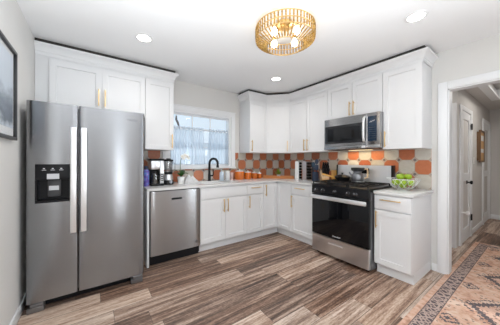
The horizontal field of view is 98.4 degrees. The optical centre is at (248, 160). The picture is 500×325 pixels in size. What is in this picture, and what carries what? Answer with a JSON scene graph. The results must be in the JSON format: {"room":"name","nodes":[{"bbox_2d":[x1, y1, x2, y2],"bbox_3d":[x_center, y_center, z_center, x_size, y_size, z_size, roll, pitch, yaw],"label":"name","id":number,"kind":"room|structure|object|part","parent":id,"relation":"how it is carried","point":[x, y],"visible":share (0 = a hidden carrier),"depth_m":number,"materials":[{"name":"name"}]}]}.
{"room":"kitchen","nodes":[
{"label":"kitchen","id":0,"kind":"room"},
{"bbox_2d":[0,0,34,324],"bbox_3d":[-0.625,0.009,-0.083,0.120,2.512,6.420,0,0,-35],"label":"wall","id":1,"kind":"structure","parent":0,"point":[14,26],"depth_m":1.66,"materials":[{"name":"paint"}]},
{"bbox_2d":[0,30,17,140],"bbox_3d":[-1.554,-0.476,1.350,0.028,0.650,0.635,0,0,-35],"label":"framed picture","id":2,"kind":"object","parent":1,"relation":"attached to","point":[8,55],"visible":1,"depth_m":1.49,"materials":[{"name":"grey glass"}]},
{"bbox_2d":[0,42,12,128],"bbox_3d":[-1.559,-0.491,1.353,0.002,0.516,0.541,0,0,-35],"label":"print","id":3,"kind":"object","parent":2,"relation":"attached to","point":[6,58],"depth_m":1.46},
{"bbox_2d":[9,293,25,324],"bbox_3d":[-0.568,1.223,-0.052,0.014,0.085,6.199,0,0,-35],"label":"baseboard","id":4,"kind":"structure","parent":1,"relation":"attached to","point":[15,319],"depth_m":1.72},
{"bbox_2d":[173,80,239,180],"bbox_3d":[-0.848,0.006,3.627,3.826,2.512,0.120,0,0,-35],"label":"wall","id":5,"kind":"structure","parent":0,"point":[188,94],"depth_m":3.68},
{"bbox_2d":[35,54,144,117],"bbox_3d":[-1.835,-0.848,2.611,1.029,0.575,0.380,0,0,-35],"label":"upper cabinet","id":6,"kind":"object","parent":5,"relation":"attached to","point":[61,81],"visible":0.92,"depth_m":2.44,"materials":[{"name":"white paint"}]},
{"bbox_3d":[-1.897,-0.821,2.391,0.454,0.482,0.020,0,0,-35],"label":"door","id":7,"kind":"part","parent":6,"relation":"part of","materials":[{"name":"white paint"}]},
{"bbox_2d":[34,37,178,82],"bbox_3d":[-1.663,-1.171,2.732,1.452,0.159,0.380,0,0,-35],"label":"crown molding","id":8,"kind":"structure","parent":6,"relation":"attached to","point":[42,47],"depth_m":2.50,"materials":[{"name":"white paint"}]},
{"bbox_3d":[-1.522,-0.821,2.659,0.457,0.482,0.020,0,0,-35],"label":"door","id":9,"kind":"part","parent":6,"relation":"part of","materials":[{"name":"white paint"}]},
{"bbox_2d":[144,77,173,150],"bbox_3d":[-1.269,-0.642,3.015,0.361,0.985,0.380,0,0,-35],"label":"upper cabinet","id":10,"kind":"object","parent":5,"relation":"attached to","point":[159,94],"visible":0.91,"depth_m":2.89,"materials":[{"name":"white paint"}]},
{"bbox_2d":[162,104,235,169],"bbox_3d":[-0.760,-0.372,3.593,1.292,1.012,0.034,0,0,-35],"label":"trim","id":11,"kind":"structure","parent":5,"relation":"attached to","point":[176,106],"depth_m":3.67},
{"bbox_2d":[168,109,230,167],"bbox_3d":[-0.804,-0.341,3.655,1.116,0.905,0.118,0,0,-35],"label":"window","id":12,"kind":"structure","parent":5,"relation":"in","point":[177,112],"depth_m":3.72,"materials":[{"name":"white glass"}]},
{"bbox_3d":[-0.817,-0.212,3.671,1.034,0.592,0.033,0,0,-35],"label":"sash","id":13,"kind":"part","parent":12,"relation":"part of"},
{"bbox_3d":[-0.816,-0.636,3.671,1.034,0.255,0.033,0,0,-35],"label":"sash","id":14,"kind":"part","parent":12,"relation":"part of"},
{"bbox_3d":[-0.788,-0.510,3.631,1.032,0.011,0.012,0,0,-35],"label":"curtain rod","id":15,"kind":"object","parent":12,"relation":"attached to","visible":0},
{"bbox_2d":[170,125,205,163],"bbox_3d":[-0.964,-0.247,3.507,0.595,0.607,0.059,0,0,-35],"label":"cafe curtain","id":16,"kind":"object","parent":15,"relation":"hanging from","point":[191,138],"visible":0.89,"depth_m":3.50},
{"bbox_2d":[207,129,227,163],"bbox_3d":[-0.539,-0.246,3.810,0.409,0.607,0.059,0,0,-35],"label":"cafe curtain","id":17,"kind":"object","parent":15,"relation":"hanging from","point":[212,153],"visible":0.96,"depth_m":3.81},
{"bbox_2d":[239,99,266,152],"bbox_3d":[0.100,-0.638,4.000,0.388,0.985,0.368,0,0,-35],"label":"upper cabinet","id":18,"kind":"object","parent":5,"relation":"attached to","point":[253,113],"visible":1,"depth_m":3.89,"materials":[{"name":"white paint"}]},
{"bbox_3d":[0.179,-0.603,3.889,0.384,0.909,0.020,0,0,-35],"label":"door","id":19,"kind":"part","parent":18,"relation":"part of","materials":[{"name":"white paint"}]},
{"bbox_2d":[16,0,499,93],"bbox_3d":[0.924,-1.283,1.018,3.976,0.080,6.420,0,0,-35],"label":"ceiling","id":20,"kind":"structure","parent":0,"point":[208,43],"depth_m":2.08,"materials":[{"name":"paint"}]},
{"bbox_2d":[135,33,152,42],"bbox_3d":[-1.060,-1.246,2.195,0.170,0.008,0.170,0,0,-35],"label":"recessed light","id":21,"kind":"object","parent":20,"relation":"in","point":[142,37],"visible":1,"depth_m":2.18,"materials":[{"name":"white plastic"}]},
{"bbox_2d":[271,77,281,80],"bbox_3d":[0.421,-1.242,3.278,0.170,0.008,0.170,0,0,-35],"label":"recessed light","id":22,"kind":"object","parent":20,"relation":"in","point":[272,78],"visible":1,"depth_m":3.26,"materials":[{"name":"white plastic"}]},
{"bbox_2d":[255,8,315,55],"bbox_3d":[0.330,-1.129,1.948,0.536,0.209,0.537,0,0,-35],"label":"chandelier","id":23,"kind":"object","parent":20,"relation":"hanging from","point":[285,24],"visible":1,"depth_m":1.83,"materials":[{"name":"gold metal"}]},
{"bbox_2d":[271,34,277,47],"bbox_3d":[0.254,-1.137,2.044,0.060,0.115,0.085,0,0,-35],"label":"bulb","id":24,"kind":"object","parent":23,"relation":"attached to","point":[274,44],"depth_m":2.04,"materials":[{"name":"white glass"}]},
{"bbox_2d":[271,23,278,35],"bbox_3d":[0.234,-1.136,1.872,0.085,0.115,0.060,0,0,-35],"label":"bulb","id":25,"kind":"object","parent":23,"relation":"attached to","point":[274,26],"depth_m":1.85,"materials":[{"name":"white glass"}]},
{"bbox_3d":[0.331,-1.218,1.948,0.150,0.030,0.150,0,0,-35],"label":"ceiling plate","id":26,"kind":"part","parent":23,"relation":"part of","materials":[{"name":"gold metal"}]},
{"bbox_2d":[291,33,297,46],"bbox_3d":[0.426,-1.136,2.025,0.085,0.115,0.060,0,0,-35],"label":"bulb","id":27,"kind":"object","parent":23,"relation":"attached to","point":[294,43],"depth_m":2.01,"materials":[{"name":"white glass"}]},
{"bbox_2d":[292,21,299,34],"bbox_3d":[0.407,-1.136,1.853,0.060,0.115,0.085,0,0,-35],"label":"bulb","id":28,"kind":"object","parent":23,"relation":"attached to","point":[297,28],"depth_m":1.83,"materials":[{"name":"white glass"}]},
{"bbox_2d":[404,10,428,22],"bbox_3d":[1.445,-1.238,1.860,0.170,0.008,0.170,0,0,-35],"label":"recessed light","id":29,"kind":"object","parent":20,"relation":"in","point":[416,16],"visible":1,"depth_m":1.85,"materials":[{"name":"white plastic"}]},
{"bbox_2d":[17,218,499,324],"bbox_3d":[2.659,1.303,2.263,8.256,0.060,6.420,0,0,-35],"label":"floor","id":30,"kind":"structure","parent":0,"point":[276,278],"depth_m":2.06,"materials":[{"name":"wood"}]},
{"bbox_2d":[26,100,143,314],"bbox_3d":[-1.675,0.382,2.324,0.875,1.757,0.902,0,0,-35],"label":"refrigerator","id":31,"kind":"object","parent":30,"relation":"on","point":[85,165],"visible":1,"depth_m":1.95,"materials":[{"name":"metal"}]},
{"bbox_3d":[-1.693,0.341,1.880,0.331,1.675,0.080,0,0,-35],"label":"freezer door","id":32,"kind":"part","parent":31,"relation":"part of","materials":[{"name":"metal"}]},
{"bbox_3d":[-1.542,0.167,1.906,0.042,0.924,0.067,0,0,-35],"label":"handle","id":33,"kind":"part","parent":31,"relation":"part of","materials":[{"name":"metal"}]},
{"bbox_3d":[-1.483,0.167,1.948,0.042,0.924,0.067,0,0,-35],"label":"handle","id":34,"kind":"part","parent":31,"relation":"part of","materials":[{"name":"metal"}]},
{"bbox_3d":[-1.333,0.342,2.137,0.536,1.675,0.080,0,0,-35],"label":"fridge door","id":35,"kind":"part","parent":31,"relation":"part of","materials":[{"name":"metal"}]},
{"bbox_2d":[144,190,148,267],"bbox_3d":[-1.363,0.811,2.798,0.025,0.900,0.630,0,0,-35],"label":"end panel","id":36,"kind":"object","parent":30,"relation":"on","point":[146,194],"visible":0.47,"depth_m":2.55,"materials":[{"name":"white paint"}]},
{"bbox_2d":[149,188,199,265],"bbox_3d":[-1.078,0.813,2.975,0.632,0.896,0.618,0,0,-35],"label":"dishwasher","id":37,"kind":"object","parent":30,"relation":"on","point":[174,215],"visible":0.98,"depth_m":2.71,"materials":[{"name":"silver metal"}]},
{"bbox_3d":[-0.947,1.203,2.789,0.624,0.118,0.035,0,0,-35],"label":"toe panel","id":38,"kind":"part","parent":37,"relation":"part of","materials":[{"name":"black plastic"}]},
{"bbox_2d":[198,184,246,251],"bbox_3d":[-0.506,0.813,3.391,0.771,0.900,0.662,0,0,-35],"label":"base cabinet","id":39,"kind":"object","parent":30,"relation":"on","point":[223,209],"visible":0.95,"depth_m":3.13,"materials":[{"name":"white paint"}]},
{"bbox_3d":[-0.499,0.840,3.049,0.381,0.597,0.020,0,0,-35],"label":"door","id":40,"kind":"part","parent":39,"relation":"part of","materials":[{"name":"white paint"}]},
{"bbox_3d":[-0.340,0.453,3.160,0.767,0.151,0.020,0,0,-35],"label":"drawer","id":41,"kind":"part","parent":39,"relation":"part of","materials":[{"name":"white paint"}]},
{"bbox_3d":[-0.184,0.840,3.273,0.381,0.597,0.020,0,0,-35],"label":"door","id":42,"kind":"part","parent":39,"relation":"part of","materials":[{"name":"white paint"}]},
{"bbox_2d":[244,183,262,239],"bbox_3d":[-0.055,0.814,3.713,0.334,0.900,0.662,0,0,-35],"label":"base cabinet","id":43,"kind":"object","parent":30,"relation":"on","point":[254,191],"visible":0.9,"depth_m":3.48,"materials":[{"name":"white paint"}]},
{"bbox_3d":[0.110,0.454,3.482,0.330,0.151,0.020,0,0,-35],"label":"drawer","id":44,"kind":"part","parent":43,"relation":"part of","materials":[{"name":"white paint"}]},
{"bbox_3d":[0.109,0.841,3.482,0.330,0.597,0.020,0,0,-35],"label":"door","id":45,"kind":"part","parent":43,"relation":"part of","materials":[{"name":"white paint"}]},
{"bbox_2d":[261,182,293,237],"bbox_3d":[0.542,0.815,3.963,0.926,0.900,0.946,0,0,-35],"label":"base cabinet","id":46,"kind":"object","parent":30,"relation":"on","point":[276,195],"visible":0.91,"depth_m":3.65,"materials":[{"name":"white paint"}]},
{"bbox_2d":[144,177,319,191],"bbox_3d":[-0.041,0.348,3.246,2.700,0.031,1.425,0,0,-35],"label":"countertop","id":47,"kind":"structure","parent":46,"relation":"on","point":[175,185],"depth_m":3.19,"materials":[{"name":"white stone"}]},
{"bbox_2d":[144,166,148,185],"bbox_3d":[-1.323,0.197,2.797,0.078,0.262,0.078,0,0,-35],"label":"bottle","id":48,"kind":"object","parent":47,"relation":"on","point":[146,170],"visible":0.86,"depth_m":2.77,"materials":[{"name":"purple plastic"}]},
{"bbox_2d":[148,159,163,185],"bbox_3d":[-1.239,0.150,2.903,0.168,0.356,0.211,0,0,-35],"label":"coffee maker","id":49,"kind":"object","parent":47,"relation":"on","point":[155,166],"visible":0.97,"depth_m":2.86,"materials":[{"name":"plastic"}]},
{"bbox_2d":[148,161,159,169],"bbox_3d":[-1.264,0.056,2.897,0.108,0.114,0.185,0,0,-35],"label":"basket","id":50,"kind":"object","parent":49,"relation":"on","point":[152,165],"depth_m":2.83,"materials":[{"name":"plastic"}]},
{"bbox_3d":[-1.241,-0.015,2.906,0.168,0.026,0.203,0,0,-35],"label":"lid","id":51,"kind":"part","parent":49,"relation":"part of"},
{"bbox_2d":[164,158,173,184],"bbox_3d":[-1.108,0.148,3.008,0.150,0.362,0.140,0,0,8],"label":"blender","id":52,"kind":"object","parent":47,"relation":"on","point":[168,177],"visible":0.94,"depth_m":2.96,"materials":[{"name":"plastic"}]},
{"bbox_3d":[-1.113,0.298,3.008,0.140,0.062,0.140,0,0,-35],"label":"motor","id":53,"kind":"part","parent":52,"relation":"part of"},
{"bbox_2d":[174,153,189,183],"bbox_3d":[-0.965,0.110,3.134,0.225,0.438,0.207,0,0,-35],"label":"potted orchid","id":54,"kind":"object","parent":47,"relation":"on","point":[180,177],"visible":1,"depth_m":3.12,"materials":[{"name":"white ceramic"}]},
{"bbox_3d":[-0.976,0.279,3.131,0.104,0.100,0.104,0,0,-35],"label":"pot","id":55,"kind":"part","parent":54,"relation":"part of","materials":[{"name":"white ceramic"}]},
{"bbox_2d":[184,175,200,183],"bbox_3d":[-0.842,0.266,3.227,0.234,0.127,0.166,0,0,-35],"label":"dish towel","id":56,"kind":"object","parent":47,"relation":"on","point":[188,179],"visible":0.89,"depth_m":3.16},
{"bbox_2d":[208,158,218,180],"bbox_3d":[-0.565,0.138,3.540,0.212,0.383,0.085,0,0,22],"label":"faucet","id":57,"kind":"object","parent":47,"relation":"on","point":[211,159],"visible":1,"depth_m":3.54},
{"bbox_3d":[-0.568,0.079,3.523,0.198,0.264,0.038,0,0,24],"label":"spout","id":58,"kind":"part","parent":57,"relation":"part of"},
{"bbox_2d":[201,180,235,183],"bbox_3d":[-0.494,0.429,3.377,0.558,0.203,0.358,0,0,-35],"label":"sink","id":59,"kind":"object","parent":47,"relation":"in","point":[218,181],"visible":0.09,"depth_m":3.51,"materials":[{"name":"white ceramic"}]},
{"bbox_2d":[219,169,223,180],"bbox_3d":[-0.444,0.233,3.596,0.072,0.196,0.072,0,0,-35],"label":"soap bottle","id":60,"kind":"object","parent":47,"relation":"on","point":[221,174],"visible":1,"depth_m":3.56,"materials":[{"name":"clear plastic"}]},
{"bbox_2d":[225,171,229,180],"bbox_3d":[-0.353,0.254,3.661,0.086,0.154,0.086,0,0,-35],"label":"jar","id":61,"kind":"object","parent":47,"relation":"on","point":[227,173],"visible":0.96,"depth_m":3.63,"materials":[{"name":"ceramic"}]},
{"bbox_2d":[235,169,243,179],"bbox_3d":[-0.156,0.241,3.850,0.162,0.179,0.162,0,0,-35],"label":"canister","id":62,"kind":"object","parent":47,"relation":"on","point":[239,174],"visible":1,"depth_m":3.78,"materials":[{"name":"orange ceramic"}]},
{"bbox_2d":[244,170,250,178],"bbox_3d":[-0.008,0.253,3.956,0.130,0.157,0.130,0,0,-35],"label":"canister","id":63,"kind":"object","parent":47,"relation":"on","point":[247,174],"visible":0.99,"depth_m":3.90,"materials":[{"name":"orange ceramic"}]},
{"bbox_2d":[252,171,256,178],"bbox_3d":[0.114,0.261,4.043,0.106,0.141,0.106,0,0,-35],"label":"canister","id":64,"kind":"object","parent":47,"relation":"on","point":[254,174],"visible":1,"depth_m":4.00,"materials":[{"name":"orange ceramic"}]},
{"bbox_2d":[263,175,293,178],"bbox_3d":[0.580,0.310,4.136,0.580,0.046,0.200,0,0,12],"label":"wooden tray","id":65,"kind":"object","parent":47,"relation":"on","point":[264,176],"visible":0.97,"depth_m":4.04,"materials":[{"name":"brown wood"}]},
{"bbox_2d":[295,161,301,179],"bbox_3d":[0.891,0.172,3.854,0.075,0.325,0.085,0,0,-35],"label":"spice rack","id":66,"kind":"object","parent":47,"relation":"on","point":[297,171],"visible":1,"depth_m":3.84,"materials":[{"name":"white plastic"}]},
{"bbox_3d":[0.863,0.170,3.834,0.006,0.302,0.085,0,0,-35],"label":"panel","id":67,"kind":"part","parent":66,"relation":"part of","materials":[{"name":"white plastic"}]},
{"bbox_2d":[302,161,310,180],"bbox_3d":[1.006,0.172,3.728,0.125,0.325,0.085,0,0,-35],"label":"spice rack","id":68,"kind":"object","parent":47,"relation":"on","point":[304,163],"visible":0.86,"depth_m":3.70,"materials":[{"name":"plastic"}]},
{"bbox_3d":[0.958,0.171,3.693,0.006,0.302,0.085,0,0,-35],"label":"panel","id":69,"kind":"part","parent":68,"relation":"part of","materials":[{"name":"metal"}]},
{"bbox_2d":[312,172,318,180],"bbox_3d":[1.111,0.260,3.581,0.112,0.150,0.112,0,0,-35],"label":"utensil crock","id":70,"kind":"object","parent":47,"relation":"on","point":[315,175],"visible":0.83,"depth_m":3.53,"materials":[{"name":"blue ceramic"}]},
{"bbox_2d":[320,170,328,181],"bbox_3d":[1.217,0.243,3.443,0.110,0.185,0.142,0,0,7],"label":"knife block","id":71,"kind":"object","parent":47,"relation":"on","point":[322,177],"visible":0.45,"depth_m":3.38,"materials":[{"name":"brown wood"}]},
{"bbox_2d":[331,170,336,180],"bbox_3d":[1.369,0.243,3.434,0.090,0.185,0.018,0,0,7],"label":"cutting board","id":72,"kind":"object","parent":47,"relation":"on","point":[333,172],"visible":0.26,"depth_m":3.43,"materials":[{"name":"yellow wood"}]},
{"bbox_3d":[0.369,0.760,3.667,0.299,0.761,0.020,0,0,-35],"label":"door","id":73,"kind":"part","parent":46,"relation":"part of","materials":[{"name":"white paint"}]},
{"bbox_3d":[0.601,0.760,3.621,0.020,0.761,0.319,0,0,-35],"label":"door","id":74,"kind":"part","parent":46,"relation":"part of","materials":[{"name":"white paint"}]},
{"bbox_2d":[291,184,311,244],"bbox_3d":[1.064,0.817,3.460,0.662,0.900,0.474,0,0,-35],"label":"base cabinet","id":75,"kind":"object","parent":30,"relation":"on","point":[301,201],"visible":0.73,"depth_m":3.32,"materials":[{"name":"white paint"}]},
{"bbox_3d":[0.834,0.456,3.295,0.020,0.151,0.470,0,0,-35],"label":"drawer","id":76,"kind":"part","parent":75,"relation":"part of","materials":[{"name":"white paint"}]},
{"bbox_2d":[310,165,394,271],"bbox_3d":[1.379,0.664,2.900,0.762,1.209,0.772,0,0,-35],"label":"gas range","id":77,"kind":"object","parent":30,"relation":"on","point":[342,211],"visible":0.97,"depth_m":2.68,"materials":[{"name":"metal"}]},
{"bbox_2d":[322,173,349,180],"bbox_3d":[1.311,0.227,3.191,0.370,0.112,0.216,0,0,45],"label":"frying pan","id":78,"kind":"object","parent":77,"relation":"on","point":[341,177],"visible":1,"depth_m":3.07,"materials":[{"name":"black metal"}]},
{"bbox_3d":[1.366,0.215,3.137,0.216,0.038,0.216,0,0,-35],"label":"lid","id":79,"kind":"part","parent":78,"relation":"part of","materials":[{"name":"black metal"}]},
{"bbox_3d":[1.095,0.481,2.697,0.062,0.050,0.752,0,0,-35],"label":"handle","id":80,"kind":"part","parent":77,"relation":"part of","materials":[{"name":"metal"}]},
{"bbox_3d":[1.116,0.743,2.713,0.003,0.490,0.760,0,0,-35],"label":"door glass","id":81,"kind":"part","parent":77,"relation":"part of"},
{"bbox_3d":[1.134,0.723,2.726,0.040,0.539,0.768,0,0,-35],"label":"oven door","id":82,"kind":"part","parent":77,"relation":"part of","materials":[{"name":"glass"}]},
{"bbox_3d":[1.133,1.112,2.726,0.040,0.223,0.768,0,0,-35],"label":"drawer","id":83,"kind":"part","parent":77,"relation":"part of","materials":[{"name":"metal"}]},
{"bbox_3d":[1.131,0.388,2.723,0.048,0.116,0.770,0,0,-35],"label":"control panel","id":84,"kind":"part","parent":77,"relation":"part of","materials":[{"name":"black plastic"}]},
{"bbox_2d":[312,183,391,190],"bbox_3d":[1.354,0.324,2.882,0.605,0.011,0.772,0,0,-35],"label":"cooktop","id":85,"kind":"object","parent":77,"relation":"in","point":[323,185],"depth_m":2.68,"materials":[{"name":"black metal"}]},
{"bbox_2d":[349,167,368,181],"bbox_3d":[1.500,0.187,2.940,0.182,0.192,0.178,0,0,-16],"label":"kettle","id":86,"kind":"object","parent":77,"relation":"on","point":[357,176],"visible":0.98,"depth_m":2.89,"materials":[{"name":"metal"}]},
{"bbox_3d":[1.492,0.117,2.944,0.168,0.052,0.168,0,0,-35],"label":"lid","id":87,"kind":"part","parent":86,"relation":"part of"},
{"bbox_2d":[374,193,430,284],"bbox_3d":[1.767,0.820,2.474,0.662,0.900,0.352,0,0,-35],"label":"base cabinet","id":88,"kind":"object","parent":30,"relation":"on","point":[402,225],"visible":0.95,"depth_m":2.31,"materials":[{"name":"white paint"}]},
{"bbox_3d":[1.537,0.459,2.309,0.020,0.151,0.348,0,0,-35],"label":"drawer","id":89,"kind":"part","parent":88,"relation":"part of","materials":[{"name":"white paint"}]},
{"bbox_3d":[1.536,0.846,2.310,0.020,0.597,0.348,0,0,-35],"label":"door","id":90,"kind":"part","parent":88,"relation":"part of","materials":[{"name":"white paint"}]},
{"bbox_2d":[374,187,432,197],"bbox_3d":[1.780,0.354,2.472,0.633,0.031,0.374,0,0,-35],"label":"countertop","id":91,"kind":"structure","parent":88,"relation":"on","point":[412,193],"depth_m":2.37,"materials":[{"name":"white stone"}]},
{"bbox_2d":[386,177,420,189],"bbox_3d":[1.799,0.272,2.512,0.334,0.131,0.334,0,0,-35],"label":"fruit bowl","id":92,"kind":"object","parent":91,"relation":"on","point":[419,180],"visible":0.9,"depth_m":2.48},
{"bbox_2d":[399,180,406,185],"bbox_3d":[1.751,0.244,2.449,0.077,0.079,0.078,0,0,37],"label":"apple","id":93,"kind":"object","parent":92,"relation":"in","point":[404,182],"visible":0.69,"depth_m":2.42,"materials":[{"name":"green plant"}]},
{"bbox_2d":[407,179,414,185],"bbox_3d":[1.830,0.244,2.438,0.078,0.079,0.077,0,0,24],"label":"apple","id":94,"kind":"object","parent":92,"relation":"in","point":[410,181],"visible":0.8,"depth_m":2.42,"materials":[{"name":"green plant"}]},
{"bbox_2d":[404,174,411,179],"bbox_3d":[1.834,0.180,2.482,0.077,0.079,0.078,0,0,35],"label":"apple","id":95,"kind":"object","parent":94,"relation":"on","point":[406,176],"visible":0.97,"depth_m":2.46,"materials":[{"name":"green plant"}]},
{"label":"apple","id":96,"kind":"object","parent":92,"relation":"in","visible":0},
{"bbox_2d":[396,174,403,178],"bbox_3d":[1.756,0.180,2.498,0.077,0.079,0.078,0,0,30],"label":"apple","id":97,"kind":"object","parent":96,"relation":"on","point":[398,176],"visible":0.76,"depth_m":2.47,"materials":[{"name":"green plant"}]},
{"bbox_2d":[397,242,499,324],"bbox_3d":[2.395,1.268,1.915,3.610,0.008,1.040,0,0,-35],"label":"rug","id":98,"kind":"object","parent":30,"relation":"on","point":[470,294],"visible":1,"depth_m":2.01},
{"bbox_2d":[340,33,499,269],"bbox_3d":[2.496,0.017,2.130,0.120,2.512,6.200,0,0,-35],"label":"wall","id":99,"kind":"structure","parent":0,"point":[481,56],"depth_m":2.39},
{"bbox_2d":[260,101,293,153],"bbox_3d":[0.581,-0.637,4.181,0.615,0.985,0.631,0,0,-35],"label":"upper cabinet","id":100,"kind":"object","parent":99,"relation":"attached to","point":[277,112],"visible":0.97,"depth_m":3.96,"materials":[{"name":"white paint"}]},
{"bbox_3d":[0.542,-0.602,3.961,0.407,0.909,0.020,0,0,11],"label":"door","id":101,"kind":"part","parent":100,"relation":"part of","materials":[{"name":"white paint"}]},
{"bbox_2d":[144,149,431,189],"bbox_3d":[0.295,0.094,2.787,2.700,0.477,2.574,0,0,-35],"label":"backsplash","id":102,"kind":"structure","parent":99,"relation":"attached to","point":[417,163],"depth_m":3.40,"materials":[{"name":"tile"}]},
{"bbox_2d":[289,89,339,152],"bbox_3d":[1.090,-0.635,3.682,0.368,0.985,0.793,0,0,-35],"label":"upper cabinet","id":103,"kind":"object","parent":99,"relation":"attached to","point":[308,115],"visible":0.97,"depth_m":3.56,"materials":[{"name":"white paint"}]},
{"bbox_3d":[0.863,-0.601,3.764,0.020,0.909,0.391,0,0,-35],"label":"door","id":104,"kind":"part","parent":103,"relation":"part of","materials":[{"name":"white paint"}]},
{"bbox_3d":[1.094,-0.600,3.441,0.020,0.909,0.393,0,0,-35],"label":"door","id":105,"kind":"part","parent":103,"relation":"part of","materials":[{"name":"white paint"}]},
{"bbox_2d":[237,45,438,101],"bbox_3d":[1.049,-1.164,3.322,2.827,0.159,0.675,0,0,38],"label":"crown molding","id":106,"kind":"structure","parent":99,"relation":"attached to","point":[422,53],"depth_m":2.93,"materials":[{"name":"white paint"}]},
{"bbox_2d":[328,73,382,119],"bbox_3d":[1.544,-0.864,3.046,0.368,0.523,0.766,0,0,-35],"label":"upper cabinet","id":107,"kind":"object","parent":99,"relation":"attached to","point":[363,96],"visible":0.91,"depth_m":2.91,"materials":[{"name":"white paint"}]},
{"bbox_3d":[1.321,-0.841,3.123,0.020,0.466,0.379,0,0,-35],"label":"door","id":108,"kind":"part","parent":107,"relation":"part of","materials":[{"name":"white paint"}]},
{"bbox_2d":[324,111,383,150],"bbox_3d":[1.498,-0.374,3.007,0.473,0.450,0.776,0,0,-35],"label":"microwave","id":109,"kind":"object","parent":107,"relation":"attached to","point":[362,131],"visible":0.96,"depth_m":2.84,"materials":[{"name":"metal"}]},
{"bbox_3d":[1.303,-0.368,2.976,0.004,0.253,0.560,0,0,-35],"label":"door glass","id":110,"kind":"part","parent":109,"relation":"part of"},
{"bbox_3d":[1.333,-0.401,2.982,0.054,0.393,0.626,0,0,-35],"label":"door","id":111,"kind":"part","parent":109,"relation":"part of","materials":[{"name":"metal"}]},
{"bbox_3d":[1.377,-0.181,2.921,0.051,0.043,0.776,0,0,-35],"label":"trim","id":112,"kind":"part","parent":109,"relation":"part of","materials":[{"name":"metal"}]},
{"bbox_3d":[1.454,-0.394,2.715,0.062,0.343,0.028,0,0,-35],"label":"handle","id":113,"kind":"part","parent":109,"relation":"part of","materials":[{"name":"metal"}]},
{"bbox_3d":[1.526,-0.399,2.662,0.002,0.310,0.106,0,0,-35],"label":"control panel","id":114,"kind":"part","parent":109,"relation":"part of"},
{"bbox_3d":[1.560,-0.400,2.664,0.054,0.393,0.147,0,0,-35],"label":"control frame","id":115,"kind":"part","parent":109,"relation":"part of","materials":[{"name":"metal"}]},
{"bbox_3d":[1.544,-0.840,2.811,0.020,0.466,0.378,0,0,-35],"label":"door","id":116,"kind":"part","parent":107,"relation":"part of","materials":[{"name":"white paint"}]},
{"bbox_2d":[383,61,431,149],"bbox_3d":[1.879,-0.632,2.574,0.368,0.985,0.391,0,0,-35],"label":"upper cabinet","id":117,"kind":"object","parent":99,"relation":"attached to","point":[407,90],"visible":0.98,"depth_m":2.47,"materials":[{"name":"white paint"}]},
{"bbox_2d":[432,263,436,271],"bbox_3d":[3.187,1.233,1.042,0.014,0.085,3.619,0,0,-35],"label":"baseboard","id":118,"kind":"structure","parent":99,"relation":"attached to","point":[434,266],"depth_m":2.49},
{"bbox_2d":[437,70,499,273],"bbox_3d":[2.680,0.198,1.855,0.140,2.152,1.597,0,0,-35],"label":"trim","id":119,"kind":"structure","parent":99,"relation":"attached to","point":[445,89],"depth_m":2.42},
{"bbox_2d":[452,90,488,247],"bbox_3d":[3.897,0.075,4.428,2.830,2.400,1.085,0,0,-35],"label":"wall","id":120,"kind":"structure","parent":0,"point":[463,97],"depth_m":3.84,"materials":[{"name":"paint"}]},
{"bbox_2d":[452,103,456,247],"bbox_3d":[2.758,0.212,3.544,0.050,2.120,0.963,0,0,-35],"label":"trim","id":121,"kind":"structure","parent":120,"relation":"attached to","point":[454,105],"depth_m":3.15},
{"bbox_2d":[459,104,472,245],"bbox_3d":[3.489,0.215,3.458,0.820,2.120,0.022,0,0,-35],"label":"trim","id":122,"kind":"structure","parent":120,"relation":"attached to","point":[462,108],"depth_m":3.24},
{"bbox_2d":[462,111,472,242],"bbox_3d":[3.510,0.250,3.449,0.625,2.040,0.108,0,0,-35],"label":"door","id":123,"kind":"structure","parent":120,"relation":"in","point":[466,176],"depth_m":3.54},
{"bbox_2d":[472,221,482,233],"bbox_3d":[4.233,1.231,3.996,1.020,0.090,0.014,0,0,-35],"label":"baseboard","id":124,"kind":"structure","parent":120,"relation":"attached to","point":[474,229],"depth_m":3.99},
{"bbox_2d":[477,130,484,161],"bbox_3d":[4.411,-0.271,4.096,0.420,0.595,0.050,0,0,-35],"label":"picture frame","id":125,"kind":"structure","parent":120,"relation":"attached to","point":[481,134],"depth_m":4.00,"materials":[{"name":"brown wood"}]},
{"bbox_2d":[482,118,490,224],"bbox_3d":[5.011,0.218,4.544,0.879,2.120,0.022,0,0,-35],"label":"trim","id":126,"kind":"structure","parent":120,"relation":"attached to","point":[483,119],"depth_m":4.72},
{"bbox_2d":[484,123,488,222],"bbox_3d":[4.997,0.253,4.556,0.670,2.040,0.035,0,0,-35],"label":"door","id":127,"kind":"structure","parent":120,"relation":"in","point":[486,127],"depth_m":4.68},
{"bbox_2d":[465,83,499,109],"bbox_3d":[4.090,-1.234,3.387,3.930,0.220,3.000,0,0,-35],"label":"ceiling","id":128,"kind":"structure","parent":0,"point":[475,92],"depth_m":3.90,"materials":[{"name":"paint"}]},
{"bbox_2d":[479,84,499,100],"bbox_3d":[3.915,-1.181,2.771,2.270,0.165,1.300,0,0,-35],"label":"trim","id":129,"kind":"structure","parent":128,"relation":"attached to","point":[490,91],"depth_m":3.57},
{"bbox_2d":[489,109,499,214],"bbox_3d":[5.902,0.081,4.139,0.100,2.400,1.915,0,0,-35],"label":"wall","id":130,"kind":"structure","parent":0,"point":[494,115],"depth_m":4.73,"materials":[{"name":"paint"}]},
{"bbox_2d":[490,214,499,219],"bbox_3d":[5.888,1.231,4.057,0.014,0.100,1.792,0,0,-35],"label":"baseboard","id":131,"kind":"structure","parent":130,"relation":"attached to","point":[492,216],"depth_m":4.73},
{"label":"outside","id":132,"kind":"structure","parent":0,"visible":0},
{"bbox_3d":[-4.091,1.796,11.256,18.000,0.100,15.700,0,0,-35],"label":"ground","id":133,"kind":"structure","parent":132,"visible":0},
{"bbox_2d":[174,126,224,163],"bbox_3d":[-2.696,-0.025,12.061,7.000,3.550,4.600,0,0,-35],"label":"house","id":134,"kind":"structure","parent":133,"relation":"on","point":[206,134],"depth_m":10.13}
]}

